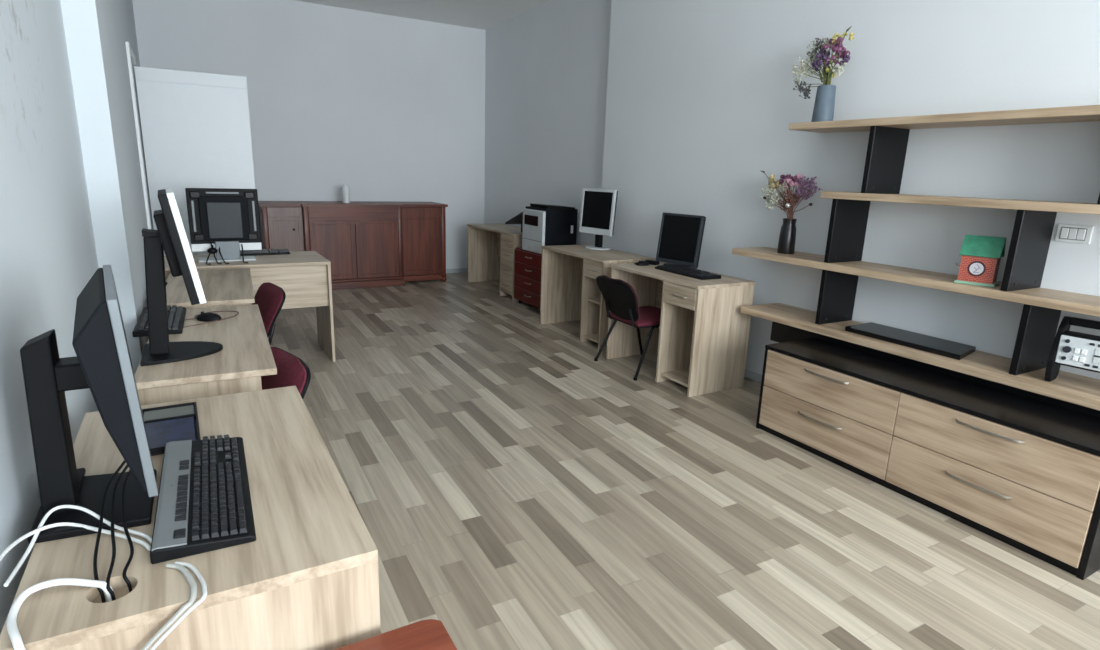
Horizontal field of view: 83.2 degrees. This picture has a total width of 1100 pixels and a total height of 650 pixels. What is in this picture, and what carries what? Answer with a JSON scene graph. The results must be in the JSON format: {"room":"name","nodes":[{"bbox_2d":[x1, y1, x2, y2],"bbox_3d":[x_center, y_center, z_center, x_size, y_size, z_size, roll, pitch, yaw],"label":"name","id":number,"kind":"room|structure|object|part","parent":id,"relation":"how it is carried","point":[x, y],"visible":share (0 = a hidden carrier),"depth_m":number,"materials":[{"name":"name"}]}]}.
{"room":"computer lab","nodes":[
{"label":"computer lab","id":0,"kind":"room"},
{"bbox_2d":[0,0,153,633],"bbox_3d":[-1.563,-0.690,1.794,0.370,3.220,11.470,-6,16,-29],"label":"wall","id":1,"kind":"structure","parent":0,"point":[72,202],"depth_m":1.84,"materials":[{"name":"paint"}]},
{"bbox_2d":[125,42,254,255],"bbox_3d":[-2.699,-0.943,4.863,0.775,2.170,0.740,-6,16,-29],"label":"door","id":2,"kind":"structure","parent":1,"relation":"in","point":[196,132],"depth_m":4.98,"materials":[{"name":"metal"}]},
{"bbox_3d":[-3.016,-0.904,4.662,0.020,2.170,0.700,-6,16,-29],"label":"frame","id":3,"kind":"part","parent":2,"relation":"part of","materials":[{"name":"white paint"}]},
{"bbox_2d":[132,0,485,268],"bbox_3d":[-2.714,-2.177,7.674,5.000,3.220,0.200,-6,16,-29],"label":"wall","id":4,"kind":"structure","parent":0,"point":[389,108],"depth_m":7.56,"materials":[{"name":"paint"}]},
{"bbox_2d":[446,268,467,272],"bbox_3d":[-2.643,-0.627,8.002,3.900,0.060,0.012,-6,16,-29],"label":"baseboard","id":5,"kind":"structure","parent":4,"relation":"attached to","point":[458,270],"depth_m":8.75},
{"bbox_2d":[294,0,550,29],"bbox_3d":[0.238,-2.485,2.383,5.000,0.100,12.070,-6,16,-29],"label":"ceiling","id":6,"kind":"structure","parent":0,"point":[478,14],"depth_m":7.20,"materials":[{"name":"paint"}]},
{"bbox_2d":[268,272,1099,649],"bbox_3d":[0.130,0.737,3.177,5.000,0.100,12.070,-6,16,-29],"label":"floor","id":7,"kind":"structure","parent":0,"point":[513,487],"depth_m":2.69,"materials":[{"name":"laminate"}]},
{"bbox_2d":[0,386,380,649],"bbox_3d":[-0.793,0.685,1.483,0.530,0.750,0.970,-6,16,-29],"label":"writing desk","id":8,"kind":"object","parent":7,"relation":"on","point":[309,577],"visible":0.76,"depth_m":1.09,"materials":[{"name":"brown wood"}]},
{"bbox_2d":[7,578,113,649],"bbox_3d":[-0.766,0.487,0.949,0.111,0.152,0.148,5,14,12],"label":"cable","id":9,"kind":"object","parent":8,"relation":"on","point":[17,642],"visible":0.91,"depth_m":0.96,"materials":[{"name":"white plastic"}]},
{"bbox_2d":[0,522,150,561],"bbox_3d":[-0.840,0.383,1.058,0.179,0.030,0.228,14,18,40],"label":"cable","id":10,"kind":"object","parent":8,"relation":"on","point":[147,546],"visible":0.99,"depth_m":1.11,"materials":[{"name":"white plastic"}]},
{"bbox_2d":[3,505,151,586],"bbox_3d":[-0.822,0.368,1.103,0.203,0.037,0.184,-6,16,-29],"label":"cable","id":11,"kind":"object","parent":8,"relation":"on","point":[86,510],"visible":0.95,"depth_m":1.12,"materials":[{"name":"white plastic"}]},
{"bbox_2d":[20,265,157,543],"bbox_3d":[-0.881,0.138,1.182,0.213,0.449,0.412,-6,16,-29],"label":"computer monitor","id":12,"kind":"object","parent":8,"relation":"on","point":[102,364],"visible":0.98,"depth_m":1.12,"materials":[{"name":"plastic"}]},
{"bbox_3d":[-0.890,0.090,1.166,0.080,0.050,0.060,-6,16,-29],"label":"arm","id":13,"kind":"part","parent":12,"relation":"part of","materials":[{"name":"black plastic"}]},
{"bbox_2d":[93,460,125,602],"bbox_3d":[-0.795,0.368,1.112,0.039,0.142,0.317,-5,15,-25],"label":"cable","id":14,"kind":"object","parent":8,"relation":"on","point":[95,571],"visible":0.87,"depth_m":1.10,"materials":[{"name":"black plastic"}]},
{"bbox_3d":[-0.958,0.548,1.349,0.018,0.388,0.930,-6,16,-29],"label":"panel","id":15,"kind":"part","parent":8,"relation":"part of","materials":[{"name":"brown wood"}]},
{"bbox_2d":[106,465,127,600],"bbox_3d":[-0.779,0.368,1.114,0.035,0.142,0.327,-5,15,-26],"label":"cable","id":16,"kind":"object","parent":8,"relation":"on","point":[108,588],"visible":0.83,"depth_m":1.09,"materials":[{"name":"black plastic"}]},
{"bbox_2d":[121,470,133,592],"bbox_3d":[-0.766,0.365,1.131,0.034,0.142,0.309,-6,16,-29],"label":"cable","id":17,"kind":"object","parent":8,"relation":"on","point":[130,542],"visible":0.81,"depth_m":1.10,"materials":[{"name":"black plastic"}]},
{"bbox_2d":[141,563,196,649],"bbox_3d":[-0.609,0.502,0.981,0.098,0.159,0.178,3,14,5],"label":"cable","id":18,"kind":"object","parent":8,"relation":"on","point":[193,593],"visible":1,"depth_m":0.97,"materials":[{"name":"white plastic"}]},
{"bbox_2d":[142,402,200,455],"bbox_3d":[-0.968,0.260,1.577,0.130,0.018,0.290,-6,16,-30],"label":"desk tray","id":19,"kind":"object","parent":8,"relation":"on","point":[177,422],"visible":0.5,"depth_m":1.58,"materials":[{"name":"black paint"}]},
{"bbox_2d":[149,561,207,649],"bbox_3d":[-0.596,0.488,0.981,0.100,0.129,0.181,3,14,4],"label":"cable","id":20,"kind":"object","parent":8,"relation":"on","point":[193,568],"visible":1,"depth_m":0.97,"materials":[{"name":"white plastic"}]},
{"bbox_2d":[150,434,255,563],"bbox_3d":[-0.718,0.334,1.290,0.163,0.030,0.475,-6,16,-28],"label":"keyboard","id":21,"kind":"object","parent":8,"relation":"on","point":[204,504],"visible":1,"depth_m":1.21,"materials":[{"name":"black plastic"}]},
{"bbox_3d":[-0.553,0.801,1.090,0.520,0.728,0.020,-6,16,-29],"label":"panel","id":22,"kind":"part","parent":8,"relation":"part of","materials":[{"name":"brown wood"}]},
{"bbox_2d":[135,304,276,405],"bbox_3d":[-1.366,0.403,2.549,0.410,0.750,1.090,-5,16,-27],"label":"writing desk","id":23,"kind":"object","parent":7,"relation":"on","point":[246,355],"visible":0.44,"depth_m":2.10,"materials":[{"name":"brown wood"}]},
{"bbox_2d":[132,305,185,336],"bbox_3d":[-1.641,-0.026,2.619,0.165,0.033,0.460,-5,16,-27],"label":"keyboard","id":24,"kind":"object","parent":23,"relation":"on","point":[176,315],"visible":0.54,"depth_m":2.54,"materials":[{"name":"black plastic"}]},
{"bbox_2d":[140,188,222,365],"bbox_3d":[-1.363,-0.204,2.256,0.250,0.571,0.614,-6,16,-29],"label":"computer monitor","id":25,"kind":"object","parent":23,"relation":"on","point":[170,237],"visible":0.99,"depth_m":2.08,"materials":[{"name":"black plastic"}]},
{"bbox_3d":[-1.140,0.535,2.091,0.350,0.728,0.020,-5,16,-27],"label":"panel","id":26,"kind":"part","parent":23,"relation":"part of","materials":[{"name":"brown wood"}]},
{"bbox_2d":[183,311,238,327],"bbox_3d":[-1.505,-0.037,2.670,0.161,0.038,0.372,5,14,14],"label":"computer mouse","id":27,"kind":"object","parent":23,"relation":"on","point":[208,317],"visible":0.81,"depth_m":2.66,"materials":[{"name":"black plastic"}]},
{"bbox_2d":[166,268,254,308],"bbox_3d":[-1.937,0.129,3.585,0.440,0.750,1.050,-5,15,-26],"label":"writing desk","id":28,"kind":"object","parent":7,"relation":"on","point":[221,287],"visible":0.3,"depth_m":3.35,"materials":[{"name":"brown wood"}]},
{"bbox_3d":[-1.728,0.259,3.132,0.380,0.728,0.020,-5,15,-26],"label":"panel","id":29,"kind":"part","parent":28,"relation":"part of","materials":[{"name":"brown wood"}]},
{"bbox_2d":[164,251,335,361],"bbox_3d":[-2.191,-0.112,4.527,1.050,0.750,0.620,-6,16,-29],"label":"writing desk","id":30,"kind":"object","parent":7,"relation":"on","point":[304,277],"visible":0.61,"depth_m":4.42,"materials":[{"name":"brown wood"}]},
{"bbox_2d":[185,188,261,264],"bbox_3d":[-2.218,-0.679,4.240,0.436,0.494,0.302,-6,16,-29],"label":"computer monitor","id":31,"kind":"object","parent":30,"relation":"on","point":[224,222],"visible":1,"depth_m":4.25,"materials":[{"name":"black plastic"}]},
{"bbox_3d":[-2.055,-0.247,4.260,1.006,0.308,0.018,-6,16,-29],"label":"panel","id":32,"kind":"part","parent":30,"relation":"part of","materials":[{"name":"brown wood"}]},
{"bbox_2d":[240,249,289,255],"bbox_3d":[-2.201,-0.548,4.661,0.440,0.033,0.130,-7,16,-31],"label":"keyboard","id":33,"kind":"object","parent":30,"relation":"on","point":[263,251],"visible":0.7,"depth_m":4.66,"materials":[{"name":"black plastic"}]},
{"bbox_3d":[-1.744,-0.147,4.776,0.020,0.728,0.610,-6,16,-29],"label":"panel","id":34,"kind":"part","parent":30,"relation":"part of","materials":[{"name":"brown wood"}]},
{"bbox_2d":[252,282,285,344],"bbox_3d":[-1.877,0.130,3.680,0.562,0.705,0.534,-10,18,-39],"label":"chair","id":35,"kind":"object","parent":7,"relation":"on","point":[269,297],"visible":0.32,"depth_m":3.64,"materials":[{"name":"red fabric"}]},
{"bbox_2d":[261,347,310,398],"bbox_3d":[-1.218,0.486,2.324,0.534,0.705,0.562,15,19,42],"label":"chair","id":36,"kind":"object","parent":7,"relation":"on","point":[292,370],"visible":0.12,"depth_m":2.33,"materials":[{"name":"red fabric"}]},
{"bbox_2d":[258,201,447,289],"bbox_3d":[-2.374,-1.000,7.619,2.160,0.985,0.695,-6,16,-29],"label":"sideboard","id":37,"kind":"object","parent":7,"relation":"on","point":[367,244],"visible":0.86,"depth_m":7.37,"materials":[{"name":"brown wood"}]},
{"bbox_3d":[-3.163,-0.886,6.923,0.050,0.865,0.060,-6,16,-29],"label":"corner post","id":38,"kind":"part","parent":37,"relation":"part of","materials":[{"name":"brown wood"}]},
{"bbox_3d":[-2.975,-0.909,7.008,0.361,0.830,0.023,-6,16,-29],"label":"door","id":39,"kind":"part","parent":37,"relation":"part of","materials":[{"name":"brown wood"}]},
{"bbox_3d":[-2.766,-0.909,7.068,0.055,0.865,0.060,-6,16,-29],"label":"corner post","id":40,"kind":"part","parent":37,"relation":"part of","materials":[{"name":"brown wood"}]},
{"bbox_3d":[-2.517,-0.868,7.207,0.501,0.685,0.023,-6,16,-29],"label":"door","id":41,"kind":"part","parent":37,"relation":"part of","materials":[{"name":"brown wood"}]},
{"bbox_2d":[342,185,349,202],"bbox_3d":[-2.445,-1.575,7.433,0.092,0.214,0.092,-6,16,-29],"label":"canister","id":42,"kind":"object","parent":37,"relation":"on","point":[345,188],"visible":1,"depth_m":7.40,"materials":[{"name":"plastic"}]},
{"bbox_3d":[-2.073,-0.915,7.457,0.506,0.685,0.023,-6,16,-29],"label":"door","id":43,"kind":"part","parent":37,"relation":"part of","materials":[{"name":"brown wood"}]},
{"bbox_3d":[-1.836,-1.007,7.593,0.050,0.865,0.060,-6,16,-29],"label":"corner post","id":44,"kind":"part","parent":37,"relation":"part of","materials":[{"name":"brown wood"}]},
{"bbox_3d":[-1.611,-1.053,7.778,0.526,0.830,0.023,-6,16,-29],"label":"door","id":45,"kind":"part","parent":37,"relation":"part of","materials":[{"name":"brown wood"}]},
{"bbox_3d":[-1.368,-1.076,7.935,0.050,0.865,0.060,-6,16,-29],"label":"corner post","id":46,"kind":"part","parent":37,"relation":"part of","materials":[{"name":"brown wood"}]},
{"bbox_2d":[334,619,456,649],"bbox_3d":[-0.334,0.943,0.810,0.641,0.600,0.669,-6,16,-29],"label":"chair","id":47,"kind":"object","parent":7,"relation":"on","point":[430,634],"visible":1,"depth_m":1.11,"materials":[{"name":"red fabric"}]},
{"bbox_2d":[467,223,522,300],"bbox_3d":[-0.543,-0.795,7.527,0.491,0.750,1.320,-6,16,-29],"label":"desk","id":48,"kind":"object","parent":7,"relation":"on","point":[491,247],"visible":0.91,"depth_m":7.95,"materials":[{"name":"brown wood"}]},
{"bbox_3d":[-0.855,-0.931,8.078,0.460,0.728,0.020,-6,16,-29],"label":"panel","id":49,"kind":"part","parent":48,"relation":"part of","materials":[{"name":"brown wood"}]},
{"bbox_3d":[-0.452,-0.994,7.723,0.016,0.408,0.948,-6,16,-29],"label":"panel","id":50,"kind":"part","parent":48,"relation":"part of","materials":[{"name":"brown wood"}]},
{"bbox_3d":[-0.375,-0.715,7.266,0.460,0.728,0.020,-6,16,-29],"label":"panel","id":51,"kind":"part","parent":48,"relation":"part of","materials":[{"name":"brown wood"}]},
{"bbox_3d":[-0.342,-0.472,7.154,0.366,0.170,0.304,-6,16,-29],"label":"drawer","id":52,"kind":"part","parent":48,"relation":"part of","materials":[{"name":"brown wood"}]},
{"bbox_3d":[-0.337,-0.641,7.113,0.366,0.170,0.304,-6,16,-29],"label":"drawer","id":53,"kind":"part","parent":48,"relation":"part of","materials":[{"name":"brown wood"}]},
{"bbox_3d":[-0.331,-0.810,7.071,0.366,0.170,0.304,-6,16,-29],"label":"drawer","id":54,"kind":"part","parent":48,"relation":"part of","materials":[{"name":"brown wood"}]},
{"bbox_3d":[-0.326,-0.960,7.034,0.366,0.130,0.304,-6,16,-29],"label":"drawer","id":55,"kind":"part","parent":48,"relation":"part of","materials":[{"name":"brown wood"}]},
{"bbox_3d":[-0.212,-0.641,6.991,0.460,0.728,0.020,-6,16,-29],"label":"panel","id":56,"kind":"part","parent":48,"relation":"part of","materials":[{"name":"brown wood"}]},
{"bbox_2d":[514,247,541,308],"bbox_3d":[-0.057,-0.498,6.666,0.485,0.615,0.620,-6,16,-29],"label":"drawer unit","id":57,"kind":"object","parent":7,"relation":"on","point":[527,283],"visible":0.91,"depth_m":6.54,"materials":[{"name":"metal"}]},
{"bbox_3d":[-0.236,-0.431,6.577,0.018,0.132,0.596,-6,16,-29],"label":"drawer","id":58,"kind":"part","parent":57,"relation":"part of","materials":[{"name":"red wood"}]},
{"bbox_3d":[-0.240,-0.298,6.610,0.018,0.132,0.596,-6,16,-29],"label":"drawer","id":59,"kind":"part","parent":57,"relation":"part of","materials":[{"name":"red wood"}]},
{"bbox_3d":[-0.232,-0.564,6.545,0.018,0.132,0.596,-6,16,-29],"label":"drawer","id":60,"kind":"part","parent":57,"relation":"part of","materials":[{"name":"red wood"}]},
{"bbox_3d":[-0.227,-0.697,6.512,0.018,0.132,0.596,-6,16,-29],"label":"drawer","id":61,"kind":"part","parent":57,"relation":"part of","materials":[{"name":"red wood"}]},
{"bbox_2d":[505,203,577,253],"bbox_3d":[-0.126,-1.067,6.673,0.413,0.483,0.924,-6,16,-29],"label":"printer","id":62,"kind":"object","parent":57,"relation":"on","point":[541,224],"visible":0.92,"depth_m":6.31,"materials":[{"name":"plastic"}]},
{"bbox_2d":[505,212,522,231],"bbox_3d":[-0.236,-1.163,6.843,0.340,0.249,0.488,-6,16,-29],"label":"tray","id":63,"kind":"object","parent":62,"relation":"on","point":[518,219],"depth_m":6.81,"materials":[{"name":"black plastic"}]},
{"bbox_3d":[-0.169,-0.971,6.390,0.033,0.428,0.436,-6,16,-29],"label":"panel","id":64,"kind":"part","parent":62,"relation":"part of","materials":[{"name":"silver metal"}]},
{"bbox_3d":[0.025,-1.232,6.429,0.337,0.038,0.370,-6,16,-29],"label":"paper lid","id":65,"kind":"part","parent":62,"relation":"part of","materials":[{"name":"black plastic"}]},
{"bbox_2d":[540,244,655,350],"bbox_3d":[0.381,-0.284,5.575,0.551,0.750,1.020,-6,16,-29],"label":"desk","id":66,"kind":"object","parent":7,"relation":"on","point":[570,291],"visible":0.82,"depth_m":5.71,"materials":[{"name":"brown wood"}]},
{"bbox_3d":[0.143,-0.385,6.001,0.520,0.728,0.020,-6,16,-29],"label":"panel","id":67,"kind":"part","parent":66,"relation":"part of","materials":[{"name":"brown wood"}]},
{"bbox_3d":[0.498,-0.226,5.403,0.520,0.728,0.020,-6,16,-29],"label":"panel","id":68,"kind":"part","parent":66,"relation":"part of","materials":[{"name":"brown wood"}]},
{"bbox_2d":[583,333,598,342],"bbox_3d":[0.557,0.101,5.357,0.470,0.018,0.263,-6,16,-29],"label":"shelf","id":69,"kind":"object","parent":66,"relation":"attached to","point":[594,337],"depth_m":5.32,"materials":[{"name":"brown wood"}]},
{"bbox_3d":[0.535,-0.472,5.191,0.426,0.140,0.259,-6,16,-29],"label":"drawer","id":70,"kind":"part","parent":66,"relation":"part of","materials":[{"name":"brown wood"}]},
{"bbox_2d":[587,297,600,304],"bbox_3d":[0.576,-0.210,5.285,0.450,0.018,0.263,-6,16,-29],"label":"shelf","id":71,"kind":"object","parent":66,"relation":"attached to","point":[596,300],"depth_m":5.25,"materials":[{"name":"brown wood"}]},
{"bbox_2d":[579,188,617,249],"bbox_3d":[0.446,-0.969,5.668,0.210,0.539,0.415,-10,18,-39],"label":"computer monitor","id":72,"kind":"object","parent":66,"relation":"on","point":[598,207],"visible":1,"depth_m":5.63,"materials":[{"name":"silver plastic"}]},
{"bbox_3d":[0.638,-0.163,5.166,0.520,0.728,0.020,-6,16,-29],"label":"panel","id":73,"kind":"part","parent":66,"relation":"part of","materials":[{"name":"brown wood"}]},
{"bbox_2d":[594,275,660,380],"bbox_3d":[0.656,-0.023,4.645,0.562,0.705,0.534,-6,16,-29],"label":"chair","id":74,"kind":"object","parent":7,"relation":"on","point":[620,298],"visible":0.9,"depth_m":4.48,"materials":[{"name":"red fabric"}]},
{"bbox_3d":[0.454,0.089,4.826,0.201,0.373,0.024,-1,14,-14],"label":"leg","id":75,"kind":"part","parent":74,"relation":"part of","materials":[{"name":"black paint"}]},
{"bbox_3d":[0.499,-0.192,4.507,0.160,0.320,0.440,-6,16,-29],"label":"backrest","id":76,"kind":"part","parent":74,"relation":"part of","materials":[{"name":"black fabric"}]},
{"bbox_3d":[0.716,-0.078,4.666,0.423,0.063,0.440,-6,16,-29],"label":"seat","id":77,"kind":"part","parent":74,"relation":"part of","materials":[{"name":"red fabric"}]},
{"bbox_3d":[0.707,0.062,4.969,0.022,0.373,0.171,13,18,39],"label":"leg","id":78,"kind":"part","parent":74,"relation":"part of","materials":[{"name":"black paint"}]},
{"bbox_3d":[0.679,0.191,4.446,0.194,0.373,0.073,-6,16,-29],"label":"leg","id":79,"kind":"part","parent":74,"relation":"part of","materials":[{"name":"black paint"}]},
{"bbox_2d":[606,262,755,396],"bbox_3d":[0.906,-0.013,4.548,0.536,0.750,0.965,-6,16,-29],"label":"desk","id":80,"kind":"object","parent":7,"relation":"on","point":[703,334],"visible":0.92,"depth_m":4.25,"materials":[{"name":"brown wood"}]},
{"bbox_3d":[0.682,-0.109,4.951,0.505,0.728,0.020,-6,16,-29],"label":"panel","id":81,"kind":"part","parent":80,"relation":"part of","materials":[{"name":"brown wood"}]},
{"bbox_2d":[636,260,648,265],"bbox_3d":[0.712,-0.478,4.760,0.105,0.038,0.060,-2,14,-15],"label":"computer mouse","id":82,"kind":"object","parent":80,"relation":"on","point":[640,263],"visible":1,"depth_m":4.74,"materials":[{"name":"black plastic"}]},
{"bbox_2d":[645,260,659,264],"bbox_3d":[0.797,-0.488,4.831,0.100,0.030,0.060,13,18,38],"label":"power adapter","id":83,"kind":"object","parent":80,"relation":"on","point":[651,262],"visible":0.84,"depth_m":4.80,"materials":[{"name":"black plastic"}]},
{"bbox_3d":[1.016,-0.214,4.756,0.016,0.408,0.593,-6,16,-29],"label":"panel","id":84,"kind":"part","parent":80,"relation":"part of","materials":[{"name":"brown wood"}]},
{"bbox_2d":[661,368,689,386],"bbox_3d":[1.057,0.361,4.372,0.455,0.018,0.308,-6,16,-29],"label":"shelf","id":85,"kind":"object","parent":80,"relation":"attached to","point":[679,375],"depth_m":4.36,"materials":[{"name":"brown wood"}]},
{"bbox_3d":[0.986,0.028,4.437,0.505,0.728,0.020,-6,16,-29],"label":"panel","id":86,"kind":"part","parent":80,"relation":"part of","materials":[{"name":"brown wood"}]},
{"bbox_2d":[655,212,705,268],"bbox_3d":[1.003,-0.638,4.692,0.150,0.400,0.372,-10,18,-40],"label":"computer monitor","id":87,"kind":"object","parent":80,"relation":"on","point":[681,235],"visible":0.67,"depth_m":4.64,"materials":[{"name":"grey plastic"}]},
{"bbox_3d":[1.034,-0.212,4.206,0.411,0.140,0.304,-6,16,-29],"label":"drawer","id":88,"kind":"part","parent":80,"relation":"part of","materials":[{"name":"brown wood"}]},
{"bbox_2d":[655,264,720,279],"bbox_3d":[0.976,-0.384,4.426,0.175,0.033,0.520,-5,16,-27],"label":"keyboard","id":89,"kind":"object","parent":80,"relation":"on","point":[673,268],"visible":1,"depth_m":4.36,"materials":[{"name":"black plastic"}]},
{"bbox_3d":[1.149,0.101,4.162,0.505,0.728,0.020,-6,16,-29],"label":"panel","id":90,"kind":"part","parent":80,"relation":"part of","materials":[{"name":"brown wood"}]},
{"bbox_2d":[756,321,1099,579],"bbox_3d":[1.723,0.459,3.137,0.486,0.561,1.945,-6,16,-29],"label":"dresser","id":91,"kind":"object","parent":7,"relation":"on","point":[1020,468],"visible":0.99,"depth_m":2.75,"materials":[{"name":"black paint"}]},
{"bbox_3d":[1.404,0.501,3.249,0.036,0.014,0.262,-6,16,-29],"label":"handle","id":92,"kind":"part","parent":91,"relation":"part of","materials":[{"name":"metal"}]},
{"bbox_3d":[1.412,0.265,3.191,0.036,0.014,0.262,-6,16,-29],"label":"handle","id":93,"kind":"part","parent":91,"relation":"part of","materials":[{"name":"metal"}]},
{"bbox_3d":[1.564,0.531,3.352,0.344,0.232,0.771,-6,16,-29],"label":"drawer","id":94,"kind":"part","parent":91,"relation":"part of","materials":[{"name":"brown wood"}]},
{"bbox_3d":[1.571,0.313,3.298,0.344,0.210,0.771,-6,16,-29],"label":"drawer","id":95,"kind":"part","parent":91,"relation":"part of","materials":[{"name":"brown wood"}]},
{"bbox_3d":[1.786,0.672,2.603,0.036,0.014,0.262,-6,16,-29],"label":"handle","id":96,"kind":"part","parent":91,"relation":"part of","materials":[{"name":"metal"}]},
{"bbox_3d":[1.946,0.703,2.706,0.344,0.232,0.760,-6,16,-29],"label":"drawer","id":97,"kind":"part","parent":91,"relation":"part of","materials":[{"name":"brown wood"}]},
{"bbox_3d":[1.794,0.437,2.545,0.036,0.014,0.262,-6,16,-29],"label":"handle","id":98,"kind":"part","parent":91,"relation":"part of","materials":[{"name":"metal"}]},
{"bbox_3d":[1.954,0.485,2.652,0.344,0.210,0.760,-6,16,-29],"label":"drawer","id":99,"kind":"part","parent":91,"relation":"part of","materials":[{"name":"brown wood"}]},
{"bbox_2d":[484,0,1099,379],"bbox_3d":[1.988,-1.065,3.797,0.440,3.220,11.470,-6,16,-29],"label":"wall","id":100,"kind":"structure","parent":0,"point":[670,106],"depth_m":4.02,"materials":[{"name":"paint"}]},
{"bbox_2d":[658,337,761,382],"bbox_3d":[2.521,0.840,2.748,0.012,0.060,8.330,-6,16,-29],"label":"baseboard","id":101,"kind":"structure","parent":100,"relation":"attached to","point":[749,374],"depth_m":4.50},
{"bbox_2d":[732,105,1099,410],"bbox_3d":[1.984,-0.427,3.112,0.355,1.188,2.540,-6,16,-29],"label":"wall shelf unit","id":102,"kind":"object","parent":100,"relation":"attached to","point":[841,265],"visible":0.99,"depth_m":3.01,"materials":[{"name":"brown wood"}]},
{"bbox_2d":[777,218,796,253],"bbox_3d":[1.511,-0.566,3.940,0.104,0.219,0.104,-6,16,-29],"label":"vase","id":103,"kind":"object","parent":102,"relation":"on","point":[787,237],"visible":1,"depth_m":3.90,"materials":[{"name":"black ceramic"}]},
{"bbox_2d":[761,171,822,218],"bbox_3d":[1.489,-0.792,3.921,0.149,0.354,0.472,-6,16,-29],"label":"flower bouquet","id":104,"kind":"object","parent":103,"relation":"in","point":[790,180],"visible":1,"depth_m":3.88,"materials":[{"name":"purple plant"}]},
{"bbox_2d":[811,85,835,121],"bbox_3d":[1.598,-1.282,3.610,0.120,0.208,0.120,-6,16,-29],"label":"vase","id":105,"kind":"object","parent":102,"relation":"on","point":[824,104],"visible":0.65,"depth_m":3.57,"materials":[{"name":"blue ceramic"}]},
{"bbox_2d":[792,26,853,98],"bbox_3d":[1.576,-1.512,3.604,0.141,0.365,0.357,-7,16,-32],"label":"flower bouquet","id":106,"kind":"object","parent":105,"relation":"in","point":[836,46],"visible":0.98,"depth_m":3.57,"materials":[{"name":"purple plant"}]},
{"bbox_2d":[845,322,975,359],"bbox_3d":[1.933,0.077,3.317,0.255,0.026,0.629,-6,16,-29],"label":"case","id":107,"kind":"object","parent":102,"relation":"on","point":[950,349],"visible":1,"depth_m":3.26,"materials":[{"name":"black plastic"}]},
{"bbox_3d":[1.948,-0.246,3.240,0.325,0.039,2.370,-6,16,-29],"label":"shelf","id":108,"kind":"part","parent":102,"relation":"part of","materials":[{"name":"brown wood"}]},
{"bbox_3d":[1.980,0.136,3.224,0.355,0.041,2.280,-6,16,-29],"label":"shelf","id":109,"kind":"part","parent":102,"relation":"part of","materials":[{"name":"brown wood"}]},
{"bbox_3d":[2.043,-0.978,2.950,0.310,0.037,1.955,-6,16,-29],"label":"shelf","id":110,"kind":"part","parent":102,"relation":"part of","materials":[{"name":"brown wood"}]},
{"bbox_3d":[2.162,-0.546,2.816,0.315,0.038,1.920,-6,16,-29],"label":"shelf","id":111,"kind":"part","parent":102,"relation":"part of","materials":[{"name":"brown wood"}]},
{"bbox_2d":[954,235,1005,287],"bbox_3d":[2.042,-0.309,2.950,0.179,0.228,0.132,14,19,41],"label":"tin","id":112,"kind":"object","parent":102,"relation":"on","point":[981,255],"visible":1,"depth_m":2.91,"materials":[{"name":"metal"}]},
{"bbox_2d":[1044,316,1099,381],"bbox_3d":[2.327,0.145,2.553,0.130,0.285,0.407,-8,17,-35],"label":"radio","id":113,"kind":"object","parent":102,"relation":"on","point":[1078,350],"visible":1,"depth_m":2.63,"materials":[{"name":"black plastic"}]},
{"bbox_3d":[2.217,0.104,2.705,0.125,0.285,0.022,-8,17,-35],"label":"frame","id":114,"kind":"part","parent":113,"relation":"part of","materials":[{"name":"black plastic"}]},
{"bbox_3d":[2.195,0.106,2.631,0.012,0.091,0.028,-8,17,-35],"label":"knob","id":115,"kind":"part","parent":113,"relation":"part of","materials":[{"name":"grey plastic"}]},
{"bbox_2d":[1055,224,1093,243],"bbox_3d":[2.360,-0.411,2.793,0.019,0.080,0.132,-6,16,-29],"label":"light switch","id":116,"kind":"object","parent":100,"relation":"attached to","point":[1082,234],"visible":1,"depth_m":2.79,"materials":[{"name":"white plastic"}]}
]}

